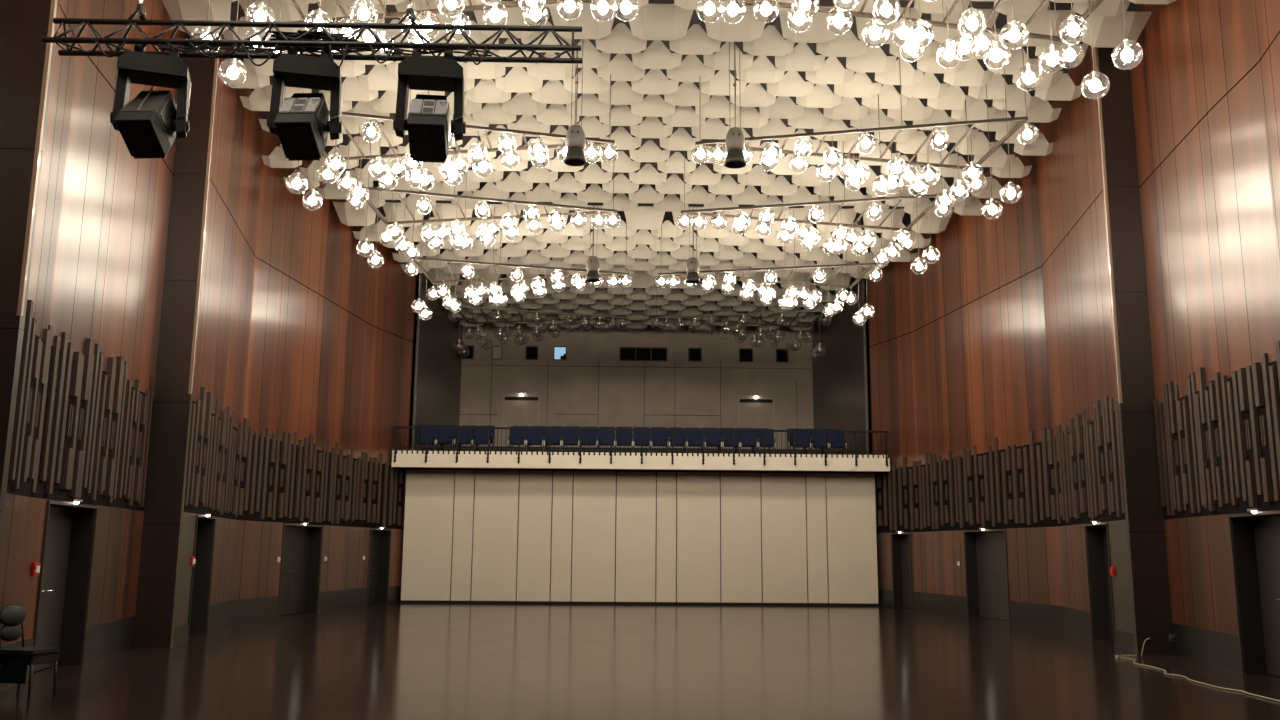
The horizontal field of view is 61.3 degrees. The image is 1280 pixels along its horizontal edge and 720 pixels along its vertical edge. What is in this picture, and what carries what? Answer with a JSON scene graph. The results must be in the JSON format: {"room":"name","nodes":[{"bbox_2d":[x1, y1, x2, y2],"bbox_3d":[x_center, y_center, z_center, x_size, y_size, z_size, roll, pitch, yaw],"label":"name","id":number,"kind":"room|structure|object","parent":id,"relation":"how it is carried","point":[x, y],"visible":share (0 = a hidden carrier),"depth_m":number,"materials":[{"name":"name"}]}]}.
{"room":"concert hall","nodes":[
{"label":"concert hall","id":0,"kind":"room"},
{"bbox_2d":[0,0,462,645],"bbox_3d":[-7.935,-0.807,18.271,2.680,11.000,48.000,1,-10,-1],"label":"wall","id":1,"kind":"structure","parent":0,"point":[310,354],"depth_m":20.14,"materials":[{"name":"brown wood"}]},
{"bbox_2d":[0,0,59,545],"bbox_3d":[-7.994,-1.874,12.206,2.332,11.000,0.112,1,-10,-1],"label":"trim","id":2,"kind":"structure","parent":1,"relation":"attached to","point":[26,62],"depth_m":12.24,"materials":[{"name":"black"}]},
{"bbox_2d":[31,562,39,575],"bbox_3d":[-7.222,2.500,12.910,0.060,0.160,0.120,1,-10,-1],"label":"fire alarm","id":3,"kind":"object","parent":1,"relation":"attached to","point":[35,569],"visible":1,"depth_m":12.87,"materials":[{"name":"red plastic"}]},
{"bbox_2d":[32,499,97,676],"bbox_3d":[-7.606,2.927,13.966,0.375,2.160,1.910,2,-10,-9],"label":"door","id":4,"kind":"structure","parent":1,"relation":"in","point":[63,596],"depth_m":14.68,"materials":[{"name":"black wood"}]},
{"bbox_2d":[133,33,221,647],"bbox_3d":[-8.358,-0.821,18.208,1.832,11.000,0.112,1,-10,-1],"label":"column","id":5,"kind":"structure","parent":1,"relation":"attached to","point":[155,611],"depth_m":18.01,"materials":[{"name":"black wood"}]},
{"bbox_2d":[0,586,400,691],"bbox_3d":[-7.583,3.848,14.412,1.680,0.500,36.000,1,-10,-1],"label":"baseboard","id":6,"kind":"structure","parent":1,"relation":"attached to","point":[103,640],"depth_m":21.30,"materials":[{"name":"black wood"}]},
{"bbox_2d":[187,514,215,641],"bbox_3d":[-8.049,3.879,19.396,0.375,2.160,1.766,2,-10,-11],"label":"door","id":7,"kind":"structure","parent":1,"relation":"in","point":[200,590],"depth_m":20.16,"materials":[{"name":"black wood"}]},
{"bbox_2d":[278,523,322,617],"bbox_3d":[-8.328,5.045,26.039,0.375,2.160,2.357,-1,-10,6],"label":"door","id":8,"kind":"structure","parent":1,"relation":"in","point":[299,587],"depth_m":26.64,"materials":[{"name":"black wood"}]},
{"bbox_2d":[367,528,390,605],"bbox_3d":[-7.637,5.919,30.978,0.375,2.160,1.242,-2,-10,16],"label":"door","id":9,"kind":"structure","parent":1,"relation":"in","point":[380,539],"depth_m":31.38,"materials":[{"name":"black wood"}]},
{"bbox_2d":[459,310,813,448],"bbox_3d":[-0.126,3.452,42.138,13.900,11.000,0.212,1,-10,-1],"label":"wall","id":10,"kind":"structure","parent":0,"point":[592,387],"depth_m":42.52,"materials":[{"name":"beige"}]},
{"bbox_2d":[462,345,473,358],"bbox_3d":[-6.784,-0.303,42.551,0.500,0.560,0.050,1,-10,-1],"label":"window","id":11,"kind":"structure","parent":10,"relation":"in","point":[470,350],"depth_m":42.55,"materials":[{"name":"grey glass"}]},
{"bbox_2d":[491,345,502,359],"bbox_3d":[-5.634,-0.291,42.570,0.420,0.560,0.050,1,-10,-1],"label":"window","id":12,"kind":"structure","parent":10,"relation":"in","point":[497,351],"depth_m":42.57,"materials":[{"name":"grey glass"}]},
{"bbox_2d":[502,395,539,446],"bbox_3d":[-4.645,2.479,42.081,1.420,2.230,0.092,1,-10,-1],"label":"door","id":13,"kind":"structure","parent":10,"relation":"in","point":[513,415],"depth_m":42.17,"materials":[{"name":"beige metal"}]},
{"bbox_2d":[525,346,537,359],"bbox_3d":[-4.265,-0.276,42.594,0.500,0.560,0.050,1,-10,-1],"label":"window","id":14,"kind":"structure","parent":10,"relation":"in","point":[531,353],"depth_m":42.59,"materials":[{"name":"grey glass"}]},
{"bbox_2d":[553,346,566,359],"bbox_3d":[-3.155,-0.265,42.613,0.520,0.560,0.050,1,-10,-1],"label":"window","id":15,"kind":"structure","parent":10,"relation":"in","point":[559,352],"depth_m":42.61,"materials":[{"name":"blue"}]},
{"bbox_2d":[619,347,666,361],"bbox_3d":[0.135,-0.229,42.669,1.900,0.560,0.050,1,-10,-1],"label":"window","id":16,"kind":"structure","parent":10,"relation":"in","point":[625,353],"depth_m":42.67,"materials":[{"name":"grey glass"}]},
{"bbox_2d":[688,348,701,361],"bbox_3d":[2.174,-0.208,42.704,0.540,0.560,0.050,1,-10,-1],"label":"window","id":17,"kind":"structure","parent":10,"relation":"in","point":[694,354],"depth_m":42.71,"materials":[{"name":"grey glass"}]},
{"bbox_2d":[739,348,752,361],"bbox_3d":[4.194,-0.186,42.738,0.560,0.560,0.050,1,-10,-1],"label":"window","id":18,"kind":"structure","parent":10,"relation":"in","point":[745,354],"depth_m":42.74,"materials":[{"name":"grey glass"}]},
{"bbox_2d":[738,397,774,448],"bbox_3d":[4.553,2.577,42.238,1.420,2.230,0.092,1,-10,-1],"label":"door","id":19,"kind":"structure","parent":10,"relation":"in","point":[749,409],"depth_m":42.33,"materials":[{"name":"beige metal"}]},
{"bbox_2d":[776,349,788,362],"bbox_3d":[5.623,-0.171,42.763,0.500,0.560,0.050,1,-10,-1],"label":"window","id":20,"kind":"structure","parent":10,"relation":"in","point":[781,354],"depth_m":42.76,"materials":[{"name":"grey glass"}]},
{"bbox_2d":[0,603,1279,719],"bbox_3d":[0.292,4.844,17.941,20.300,0.120,49.000,1,-10,-1],"label":"floor","id":21,"kind":"structure","parent":0,"point":[396,661],"depth_m":14.29,"materials":[{"name":"brown wood"}]},
{"bbox_2d":[0,604,60,698],"bbox_3d":[-6.679,3.157,11.764,0.528,0.960,0.440,-1,-10,11],"label":"chair","id":22,"kind":"object","parent":21,"relation":"on","point":[14,662],"visible":1,"depth_m":11.67,"materials":[{"name":"black"}]},
{"bbox_2d":[400,469,878,606],"bbox_3d":[0.026,5.306,32.351,14.170,3.960,0.150,1,-10,-1],"label":"wall","id":23,"kind":"structure","parent":21,"relation":"on","point":[471,536],"depth_m":32.28,"materials":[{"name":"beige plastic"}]},
{"bbox_2d":[391,446,889,472],"bbox_3d":[-0.051,5.310,36.589,14.700,5.420,10.100,1,-10,-1],"label":"balcony railing","id":24,"kind":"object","parent":23,"relation":"attached to","point":[747,461],"depth_m":31.90,"materials":[{"name":"beige"}]},
{"bbox_2d":[419,425,437,443],"bbox_3d":[-6.656,2.519,33.857,0.554,0.970,0.440,1,-10,-1],"label":"seat","id":25,"kind":"object","parent":24,"relation":"on","point":[423,431],"visible":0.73,"depth_m":34.02,"materials":[{"name":"blue fabric"}]},
{"bbox_2d":[419,440,434,443],"bbox_3d":[-6.656,2.578,33.816,0.450,0.080,0.380,1,-10,-1],"label":"seat cushion","id":26,"kind":"object","parent":25,"relation":"on","point":[424,441],"depth_m":33.68,"materials":[{"name":"blue fabric"}]},
{"bbox_2d":[436,426,454,450],"bbox_3d":[-6.096,2.525,33.866,0.554,0.970,0.440,1,-10,-1],"label":"seat","id":27,"kind":"object","parent":24,"relation":"on","point":[444,432],"visible":0.71,"depth_m":34.02,"materials":[{"name":"blue fabric"}]},
{"bbox_2d":[454,426,472,451],"bbox_3d":[-5.536,2.531,33.876,0.554,0.970,0.440,1,-10,-1],"label":"seat","id":28,"kind":"object","parent":24,"relation":"on","point":[466,432],"visible":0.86,"depth_m":34.04,"materials":[{"name":"blue fabric"}]},
{"bbox_2d":[472,426,490,450],"bbox_3d":[-4.976,2.537,33.886,0.554,0.970,0.440,1,-10,-1],"label":"seat","id":29,"kind":"object","parent":24,"relation":"on","point":[479,432],"visible":0.69,"depth_m":34.04,"materials":[{"name":"blue fabric"}]},
{"bbox_2d":[473,441,487,444],"bbox_3d":[-4.976,2.596,33.845,0.450,0.080,0.380,1,-10,-1],"label":"seat cushion","id":30,"kind":"object","parent":29,"relation":"on","point":[477,442],"depth_m":33.68,"materials":[{"name":"blue fabric"}]},
{"bbox_2d":[477,426,494,450],"bbox_3d":[-4.996,2.590,34.993,0.554,0.970,0.440,1,-10,-1],"label":"seat","id":31,"kind":"object","parent":24,"relation":"on","point":[492,433],"visible":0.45,"depth_m":35.13,"materials":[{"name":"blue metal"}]},
{"bbox_2d":[508,426,525,451],"bbox_3d":[-3.857,2.549,33.905,0.554,0.970,0.440,1,-10,-1],"label":"seat","id":32,"kind":"object","parent":24,"relation":"on","point":[514,434],"visible":0.76,"depth_m":34.06,"materials":[{"name":"blue fabric"}]},
{"bbox_2d":[509,441,522,444],"bbox_3d":[-3.856,2.608,33.864,0.450,0.080,0.380,1,-10,-1],"label":"seat cushion","id":33,"kind":"object","parent":32,"relation":"on","point":[512,442],"depth_m":33.70,"materials":[{"name":"blue fabric"}]},
{"bbox_2d":[526,426,543,451],"bbox_3d":[-3.297,2.555,33.914,0.554,0.970,0.440,1,-10,-1],"label":"seat","id":34,"kind":"object","parent":24,"relation":"on","point":[536,433],"visible":0.83,"depth_m":34.06,"materials":[{"name":"blue fabric"}]},
{"bbox_2d":[527,441,541,444],"bbox_3d":[-3.296,2.614,33.873,0.450,0.080,0.380,1,-10,-1],"label":"seat cushion","id":35,"kind":"object","parent":34,"relation":"on","point":[528,442],"depth_m":33.73,"materials":[{"name":"blue fabric"}]},
{"bbox_2d":[544,427,561,451],"bbox_3d":[-2.737,2.561,33.924,0.554,0.970,0.440,1,-10,-1],"label":"seat","id":36,"kind":"object","parent":24,"relation":"on","point":[558,433],"visible":0.78,"depth_m":34.08,"materials":[{"name":"blue fabric"}]},
{"bbox_2d":[562,427,579,452],"bbox_3d":[-2.177,2.567,33.933,0.554,0.970,0.440,1,-10,-1],"label":"seat","id":37,"kind":"object","parent":24,"relation":"on","point":[571,433],"visible":0.82,"depth_m":34.09,"materials":[{"name":"blue fabric"}]},
{"bbox_2d":[581,427,597,451],"bbox_3d":[-1.617,2.573,33.943,0.554,0.970,0.440,1,-10,-1],"label":"seat","id":38,"kind":"object","parent":24,"relation":"on","point":[593,433],"visible":0.61,"depth_m":34.11,"materials":[{"name":"blue fabric"}]},
{"bbox_2d":[581,442,595,445],"bbox_3d":[-1.617,2.632,33.902,0.450,0.080,0.380,1,-10,-1],"label":"seat cushion","id":39,"kind":"object","parent":38,"relation":"on","point":[582,443],"depth_m":33.74,"materials":[{"name":"blue fabric"}]},
{"bbox_2d":[597,427,614,452],"bbox_3d":[-1.057,2.579,33.952,0.554,0.970,0.440,1,-10,-1],"label":"seat","id":40,"kind":"object","parent":24,"relation":"on","point":[606,433],"visible":0.71,"depth_m":34.12,"materials":[{"name":"blue fabric"}]},
{"bbox_2d":[599,442,613,445],"bbox_3d":[-1.057,2.638,33.912,0.450,0.080,0.380,1,-10,-1],"label":"seat cushion","id":41,"kind":"object","parent":40,"relation":"on","point":[600,443],"depth_m":33.75,"materials":[{"name":"blue fabric"}]},
{"bbox_2d":[615,427,632,452],"bbox_3d":[-0.497,2.585,33.962,0.554,0.970,0.440,1,-10,-1],"label":"seat","id":42,"kind":"object","parent":24,"relation":"on","point":[619,437],"visible":0.8,"depth_m":34.12,"materials":[{"name":"blue fabric"}]},
{"bbox_2d":[617,442,630,445],"bbox_3d":[-0.497,2.644,33.921,0.450,0.080,0.380,1,-10,-1],"label":"seat cushion","id":43,"kind":"object","parent":42,"relation":"on","point":[618,443],"depth_m":33.76,"materials":[{"name":"blue fabric"}]},
{"bbox_2d":[633,428,649,452],"bbox_3d":[0.063,2.591,33.971,0.554,0.970,0.440,1,-10,-1],"label":"seat","id":44,"kind":"object","parent":24,"relation":"on","point":[635,432],"visible":0.61,"depth_m":34.13,"materials":[{"name":"blue fabric"}]},
{"bbox_2d":[651,428,668,453],"bbox_3d":[0.623,2.597,33.981,0.554,0.970,0.440,1,-10,-1],"label":"seat","id":45,"kind":"object","parent":24,"relation":"on","point":[664,437],"visible":0.9,"depth_m":34.14,"materials":[{"name":"blue fabric"}]},
{"bbox_2d":[669,428,686,452],"bbox_3d":[1.183,2.603,33.991,0.554,0.970,0.440,1,-10,-1],"label":"seat","id":46,"kind":"object","parent":24,"relation":"on","point":[676,434],"visible":0.76,"depth_m":34.16,"materials":[{"name":"blue fabric"}]},
{"bbox_2d":[686,428,704,453],"bbox_3d":[1.742,2.609,34.000,0.554,0.970,0.440,1,-10,-1],"label":"seat","id":47,"kind":"object","parent":24,"relation":"on","point":[690,434],"visible":0.53,"depth_m":34.16,"materials":[{"name":"blue fabric"}]},
{"bbox_2d":[688,443,701,446],"bbox_3d":[1.742,2.668,33.959,0.450,0.080,0.380,1,-10,-1],"label":"seat cushion","id":48,"kind":"object","parent":47,"relation":"on","point":[689,444],"depth_m":33.80,"materials":[{"name":"blue fabric"}]},
{"bbox_2d":[704,428,721,453],"bbox_3d":[2.302,2.615,34.010,0.554,0.970,0.440,1,-10,-1],"label":"seat","id":49,"kind":"object","parent":24,"relation":"on","point":[713,436],"visible":0.76,"depth_m":34.17,"materials":[{"name":"blue fabric"}]},
{"bbox_2d":[706,443,719,446],"bbox_3d":[2.302,2.674,33.969,0.450,0.080,0.380,1,-10,-1],"label":"seat cushion","id":50,"kind":"object","parent":49,"relation":"on","point":[709,444],"depth_m":33.81,"materials":[{"name":"blue fabric"}]},
{"bbox_2d":[722,428,739,453],"bbox_3d":[2.862,2.621,34.019,0.554,0.970,0.440,1,-10,-1],"label":"seat","id":51,"kind":"object","parent":24,"relation":"on","point":[726,435],"visible":0.89,"depth_m":34.18,"materials":[{"name":"blue fabric"}]},
{"bbox_2d":[724,443,738,446],"bbox_3d":[2.862,2.679,33.978,0.450,0.080,0.380,1,-10,-1],"label":"seat cushion","id":52,"kind":"object","parent":51,"relation":"on","point":[725,444],"depth_m":33.82,"materials":[{"name":"blue fabric"}]},
{"bbox_2d":[740,429,757,453],"bbox_3d":[3.422,2.627,34.029,0.554,0.970,0.440,1,-10,-1],"label":"seat","id":53,"kind":"object","parent":24,"relation":"on","point":[750,435],"visible":0.73,"depth_m":34.18,"materials":[{"name":"blue fabric"}]},
{"bbox_2d":[757,429,775,453],"bbox_3d":[3.982,2.633,34.038,0.554,0.970,0.440,1,-10,-1],"label":"seat","id":54,"kind":"object","parent":24,"relation":"on","point":[771,441],"visible":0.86,"depth_m":34.20,"materials":[{"name":"blue fabric"}]},
{"bbox_2d":[787,428,804,453],"bbox_3d":[5.082,2.697,35.165,0.554,0.970,0.440,1,-10,-1],"label":"seat","id":55,"kind":"object","parent":24,"relation":"on","point":[789,434],"visible":0.43,"depth_m":35.31,"materials":[{"name":"blue fabric"}]},
{"bbox_2d":[792,429,811,453],"bbox_3d":[5.102,2.645,34.057,0.554,0.970,0.440,1,-10,-1],"label":"seat","id":56,"kind":"object","parent":24,"relation":"on","point":[801,436],"visible":0.66,"depth_m":34.22,"materials":[{"name":"blue fabric"}]},
{"bbox_2d":[796,444,809,447],"bbox_3d":[5.102,2.704,34.017,0.450,0.080,0.380,1,-10,-1],"label":"seat cushion","id":57,"kind":"object","parent":56,"relation":"on","point":[797,445],"depth_m":33.86,"materials":[{"name":"blue fabric"}]},
{"bbox_2d":[810,429,828,454],"bbox_3d":[5.662,2.651,34.067,0.554,0.970,0.440,1,-10,-1],"label":"seat","id":58,"kind":"object","parent":24,"relation":"on","point":[813,435],"visible":0.74,"depth_m":34.22,"materials":[{"name":"blue fabric"}]},
{"bbox_2d":[812,444,827,447],"bbox_3d":[5.662,2.709,34.026,0.450,0.080,0.380,1,-10,-1],"label":"seat cushion","id":59,"kind":"object","parent":58,"relation":"on","point":[813,445],"depth_m":33.87,"materials":[{"name":"blue fabric"}]},
{"bbox_2d":[827,429,846,454],"bbox_3d":[6.221,2.657,34.077,0.554,0.970,0.440,1,-10,-1],"label":"seat","id":60,"kind":"object","parent":24,"relation":"on","point":[837,436],"visible":0.63,"depth_m":34.24,"materials":[{"name":"blue fabric"}]},
{"bbox_2d":[830,444,845,447],"bbox_3d":[6.221,2.715,34.036,0.450,0.080,0.380,1,-10,-1],"label":"seat cushion","id":61,"kind":"object","parent":60,"relation":"on","point":[831,445],"depth_m":33.88,"materials":[{"name":"blue fabric"}]},
{"bbox_2d":[1115,655,1136,658],"bbox_3d":[7.564,4.614,16.809,0.360,0.050,0.080,3,-10,-15],"label":"power strip","id":62,"kind":"object","parent":21,"relation":"on","point":[1116,656],"visible":0.98,"depth_m":16.77,"materials":[{"name":"beige plastic"}]},
{"bbox_2d":[1120,657,1279,701],"bbox_3d":[7.124,4.051,13.553,0.276,0.017,6.420,0,-10,5],"label":"cable","id":63,"kind":"object","parent":21,"relation":"on","point":[1120,657],"visible":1,"depth_m":13.49,"materials":[{"name":"beige plastic"}]},
{"bbox_2d":[163,0,1176,329],"bbox_3d":[0.322,-5.554,19.769,20.400,1.205,49.000,1,-10,-1],"label":"ceiling","id":64,"kind":"structure","parent":0,"point":[668,67],"depth_m":22.15,"materials":[{"name":"beige"}]},
{"bbox_2d":[136,0,142,9],"bbox_3d":[-4.402,-5.352,9.931,0.059,4.603,0.037,1,-10,-1],"label":"cable","id":65,"kind":"object","parent":64,"relation":"hanging from","point":[139,1],"visible":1,"depth_m":9.52,"materials":[{"name":"black metal"}]},
{"bbox_2d":[42,4,581,69],"bbox_3d":[-2.833,-2.797,9.505,4.640,0.656,0.331,1,-10,-1],"label":"lighting truss","id":66,"kind":"object","parent":65,"relation":"hanging from","point":[302,40],"visible":0.94,"depth_m":9.50,"materials":[{"name":"black metal"}]},
{"bbox_2d":[110,44,190,158],"bbox_3d":[-4.233,-2.258,9.373,0.617,1.024,0.621,4,-10,-18],"label":"light","id":67,"kind":"object","parent":66,"relation":"hanging from","point":[149,124],"visible":0.98,"depth_m":9.28,"materials":[{"name":"black plastic"}]},
{"bbox_2d":[114,111,170,155],"bbox_3d":[-4.246,-1.931,9.227,0.317,0.312,0.373,0,-10,4],"label":"hood","id":68,"kind":"object","parent":67,"relation":"attached to","point":[144,133],"depth_m":9.18,"materials":[{"name":"black plastic"}]},
{"bbox_2d":[267,47,343,160],"bbox_3d":[-2.904,-2.243,9.396,0.617,1.024,0.612,3,-10,-13],"label":"light","id":69,"kind":"object","parent":66,"relation":"hanging from","point":[302,123],"visible":0.97,"depth_m":9.29,"materials":[{"name":"black plastic"}]},
{"bbox_2d":[274,114,324,157],"bbox_3d":[-2.915,-1.917,9.249,0.317,0.312,0.373,0,-10,3],"label":"hood","id":70,"kind":"object","parent":69,"relation":"attached to","point":[300,135],"depth_m":9.19,"materials":[{"name":"black plastic"}]},
{"bbox_2d":[393,48,466,162],"bbox_3d":[-1.826,-2.231,9.417,0.617,1.024,0.565,2,-10,-7],"label":"light","id":71,"kind":"object","parent":66,"relation":"hanging from","point":[428,125],"visible":0.98,"depth_m":9.32,"materials":[{"name":"black plastic"}]},
{"bbox_2d":[407,115,447,160],"bbox_3d":[-1.820,-1.905,9.268,0.327,0.312,0.384,2,-10,-7],"label":"hood","id":72,"kind":"object","parent":71,"relation":"attached to","point":[427,134],"depth_m":9.19,"materials":[{"name":"black plastic"}]},
{"bbox_2d":[405,0,411,14],"bbox_3d":[-2.032,-5.327,9.972,0.059,4.603,0.037,1,-10,-1],"label":"cable","id":73,"kind":"object","parent":64,"relation":"hanging from","point":[409,5],"visible":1,"depth_m":9.57,"materials":[{"name":"black metal"}]},
{"bbox_2d":[190,0,639,86],"bbox_3d":[-2.751,-4.939,13.775,5.501,2.739,2.586,1,-10,-1],"label":"globe chandelier","id":74,"kind":"object","parent":64,"relation":"hanging from","point":[363,12],"visible":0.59,"depth_m":13.94,"materials":[{"name":"glass"}]},
{"bbox_2d":[258,0,263,9],"bbox_3d":[-4.699,-4.390,13.387,0.070,0.135,0.067,-4,-11,23],"label":"socket","id":75,"kind":"object","parent":74,"relation":"attached to","point":[260,5],"depth_m":13.36,"materials":[{"name":"silver metal"}]},
{"bbox_2d":[317,8,322,17],"bbox_3d":[-4.034,-4.366,13.608,0.070,0.135,0.067,4,-11,-19],"label":"socket","id":76,"kind":"object","parent":74,"relation":"attached to","point":[319,13],"depth_m":13.59,"materials":[{"name":"silver metal"}]},
{"bbox_2d":[284,51,618,210],"bbox_3d":[-3.200,-4.042,18.894,5.662,2.739,2.577,1,-10,-1],"label":"globe chandelier","id":77,"kind":"object","parent":64,"relation":"hanging from","point":[335,164],"visible":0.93,"depth_m":18.99,"materials":[{"name":"glass"}]},
{"bbox_2d":[346,126,620,266],"bbox_3d":[-3.136,-3.358,22.782,5.468,2.739,2.585,1,-10,-1],"label":"globe chandelier","id":78,"kind":"object","parent":64,"relation":"hanging from","point":[485,232],"visible":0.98,"depth_m":22.83,"materials":[{"name":"glass"}]},
{"bbox_2d":[404,208,631,320],"bbox_3d":[-3.036,-2.438,28.005,5.635,2.739,2.585,1,-10,-1],"label":"globe chandelier","id":79,"kind":"object","parent":64,"relation":"hanging from","point":[557,276],"visible":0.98,"depth_m":28.06,"materials":[{"name":"glass"}]},
{"bbox_2d":[448,272,627,356],"bbox_3d":[-3.035,-1.502,33.325,5.334,2.739,2.583,1,-10,-1],"label":"globe chandelier","id":80,"kind":"object","parent":64,"relation":"hanging from","point":[536,319],"visible":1,"depth_m":33.34,"materials":[{"name":"clear glass"}]},
{"bbox_2d":[564,1,585,166],"bbox_3d":[-1.072,-4.723,18.277,0.380,2.900,0.380,1,-10,-1],"label":"floodlight","id":81,"kind":"object","parent":64,"relation":"hanging from","point":[575,140],"visible":1,"depth_m":18.00,"materials":[{"name":"grey metal"}]},
{"bbox_2d":[585,203,599,282],"bbox_3d":[-1.184,-3.430,27.593,0.380,2.900,0.380,1,-10,-1],"label":"floodlight","id":82,"kind":"object","parent":64,"relation":"hanging from","point":[592,266],"visible":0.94,"depth_m":27.30,"materials":[{"name":"grey metal"}]},
{"bbox_2d":[686,204,699,283],"bbox_3d":[1.355,-3.403,27.636,0.380,2.900,0.380,1,-10,-1],"label":"floodlight","id":83,"kind":"object","parent":64,"relation":"hanging from","point":[692,267],"visible":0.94,"depth_m":27.36,"materials":[{"name":"grey metal"}]},
{"bbox_2d":[724,42,746,168],"bbox_3d":[1.608,-4.694,18.322,0.380,2.900,0.380,1,-10,-1],"label":"floodlight","id":84,"kind":"object","parent":64,"relation":"hanging from","point":[735,139],"visible":0.94,"depth_m":18.04,"materials":[{"name":"grey metal"}]},
{"bbox_2d":[651,269,831,360],"bbox_3d":[3.036,-1.437,33.429,5.349,2.739,2.581,1,-10,-1],"label":"globe chandelier","id":85,"kind":"object","parent":64,"relation":"hanging from","point":[741,333],"visible":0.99,"depth_m":33.44,"materials":[{"name":"glass"}]},
{"bbox_2d":[655,211,881,325],"bbox_3d":[3.221,-2.371,28.112,5.650,2.739,2.585,1,-10,-1],"label":"globe chandelier","id":86,"kind":"object","parent":64,"relation":"hanging from","point":[708,278],"visible":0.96,"depth_m":28.14,"materials":[{"name":"clear glass"}]},
{"bbox_2d":[677,143,951,274],"bbox_3d":[3.527,-3.287,22.895,5.471,2.739,2.586,1,-10,-1],"label":"globe chandelier","id":87,"kind":"object","parent":64,"relation":"hanging from","point":[741,219],"visible":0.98,"depth_m":22.93,"materials":[{"name":"glass"}]},
{"bbox_2d":[691,46,1038,219],"bbox_3d":[3.730,-3.969,19.010,5.646,2.739,2.583,1,-10,-1],"label":"globe chandelier","id":88,"kind":"object","parent":64,"relation":"hanging from","point":[1027,134],"visible":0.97,"depth_m":19.02,"materials":[{"name":"clear glass"}]},
{"bbox_2d":[696,0,1142,99],"bbox_3d":[3.487,-4.873,13.882,5.496,2.739,2.586,1,-10,-1],"label":"globe chandelier","id":89,"kind":"object","parent":64,"relation":"hanging from","point":[1014,34],"visible":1,"depth_m":14.10,"materials":[{"name":"clear glass"}]},
{"bbox_2d":[961,30,966,39],"bbox_3d":[4.128,-4.128,13.741,0.067,0.135,0.070,3,-10,-14],"label":"socket","id":90,"kind":"object","parent":89,"relation":"attached to","point":[965,34],"depth_m":13.72,"materials":[{"name":"silver metal"}]},
{"bbox_2d":[1091,70,1096,79],"bbox_3d":[5.950,-3.729,14.142,0.067,0.135,0.070,-1,-10,9],"label":"socket","id":91,"kind":"object","parent":89,"relation":"attached to","point":[1094,75],"depth_m":14.12,"materials":[{"name":"silver metal"}]},
{"bbox_2d":[1123,38,1128,48],"bbox_3d":[5.976,-3.883,13.266,0.070,0.135,0.067,-7,-12,35],"label":"socket","id":92,"kind":"object","parent":89,"relation":"attached to","point":[1126,43],"depth_m":13.24,"materials":[{"name":"silver metal"}]},
{"bbox_2d":[812,0,1279,635],"bbox_3d":[8.582,-0.630,18.552,2.680,11.000,48.000,1,-10,-1],"label":"wall","id":93,"kind":"structure","parent":0,"point":[988,371],"depth_m":20.36,"materials":[{"name":"brown wood"}]},
{"bbox_2d":[392,426,888,465],"bbox_3d":[0.058,2.550,31.945,14.700,1.052,0.105,1,-10,-1],"label":"rail","id":94,"kind":"object","parent":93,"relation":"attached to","point":[396,427],"visible":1,"depth_m":31.97,"materials":[{"name":"black metal"}]},
{"bbox_2d":[891,532,912,609],"bbox_3d":[7.716,6.079,31.216,0.375,2.160,1.085,4,-10,-18],"label":"door","id":95,"kind":"structure","parent":93,"relation":"in","point":[900,543],"depth_m":31.55,"materials":[{"name":"black wood"}]},
{"bbox_2d":[964,529,1009,622],"bbox_3d":[8.588,5.221,26.303,0.375,2.160,2.307,2,-10,-8],"label":"door","id":96,"kind":"structure","parent":93,"relation":"in","point":[985,551],"depth_m":26.83,"materials":[{"name":"black wood"}]},
{"bbox_2d":[878,589,1241,672],"bbox_3d":[8.263,4.017,14.683,1.680,0.500,36.000,1,-10,-1],"label":"baseboard","id":97,"kind":"structure","parent":93,"relation":"attached to","point":[1218,649],"depth_m":21.33,"materials":[{"name":"black wood"}]},
{"bbox_2d":[1084,522,1115,646],"bbox_3d":[8.558,4.056,19.680,0.375,2.160,1.665,-1,-10,9],"label":"door","id":98,"kind":"structure","parent":93,"relation":"in","point":[1101,604],"depth_m":20.37,"materials":[{"name":"black wood"}]},
{"bbox_2d":[1093,47,1173,653],"bbox_3d":[9.007,-0.635,18.505,1.832,11.000,0.112,1,-10,-1],"label":"column","id":99,"kind":"structure","parent":93,"relation":"attached to","point":[1144,511],"depth_m":18.34,"materials":[{"name":"black wood"}]},
{"bbox_2d":[1169,634,1176,641],"bbox_3d":[8.414,4.381,17.034,0.120,0.120,0.050,1,-10,-1],"label":"wall socket","id":100,"kind":"object","parent":93,"relation":"attached to","point":[1172,637],"visible":1,"depth_m":17.03,"materials":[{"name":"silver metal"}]},
{"bbox_2d":[1228,510,1279,676],"bbox_3d":[8.294,3.062,14.041,0.375,2.160,1.808,-1,-10,7],"label":"door","id":101,"kind":"structure","parent":93,"relation":"in","point":[1254,538],"depth_m":14.75,"materials":[{"name":"black wood"}]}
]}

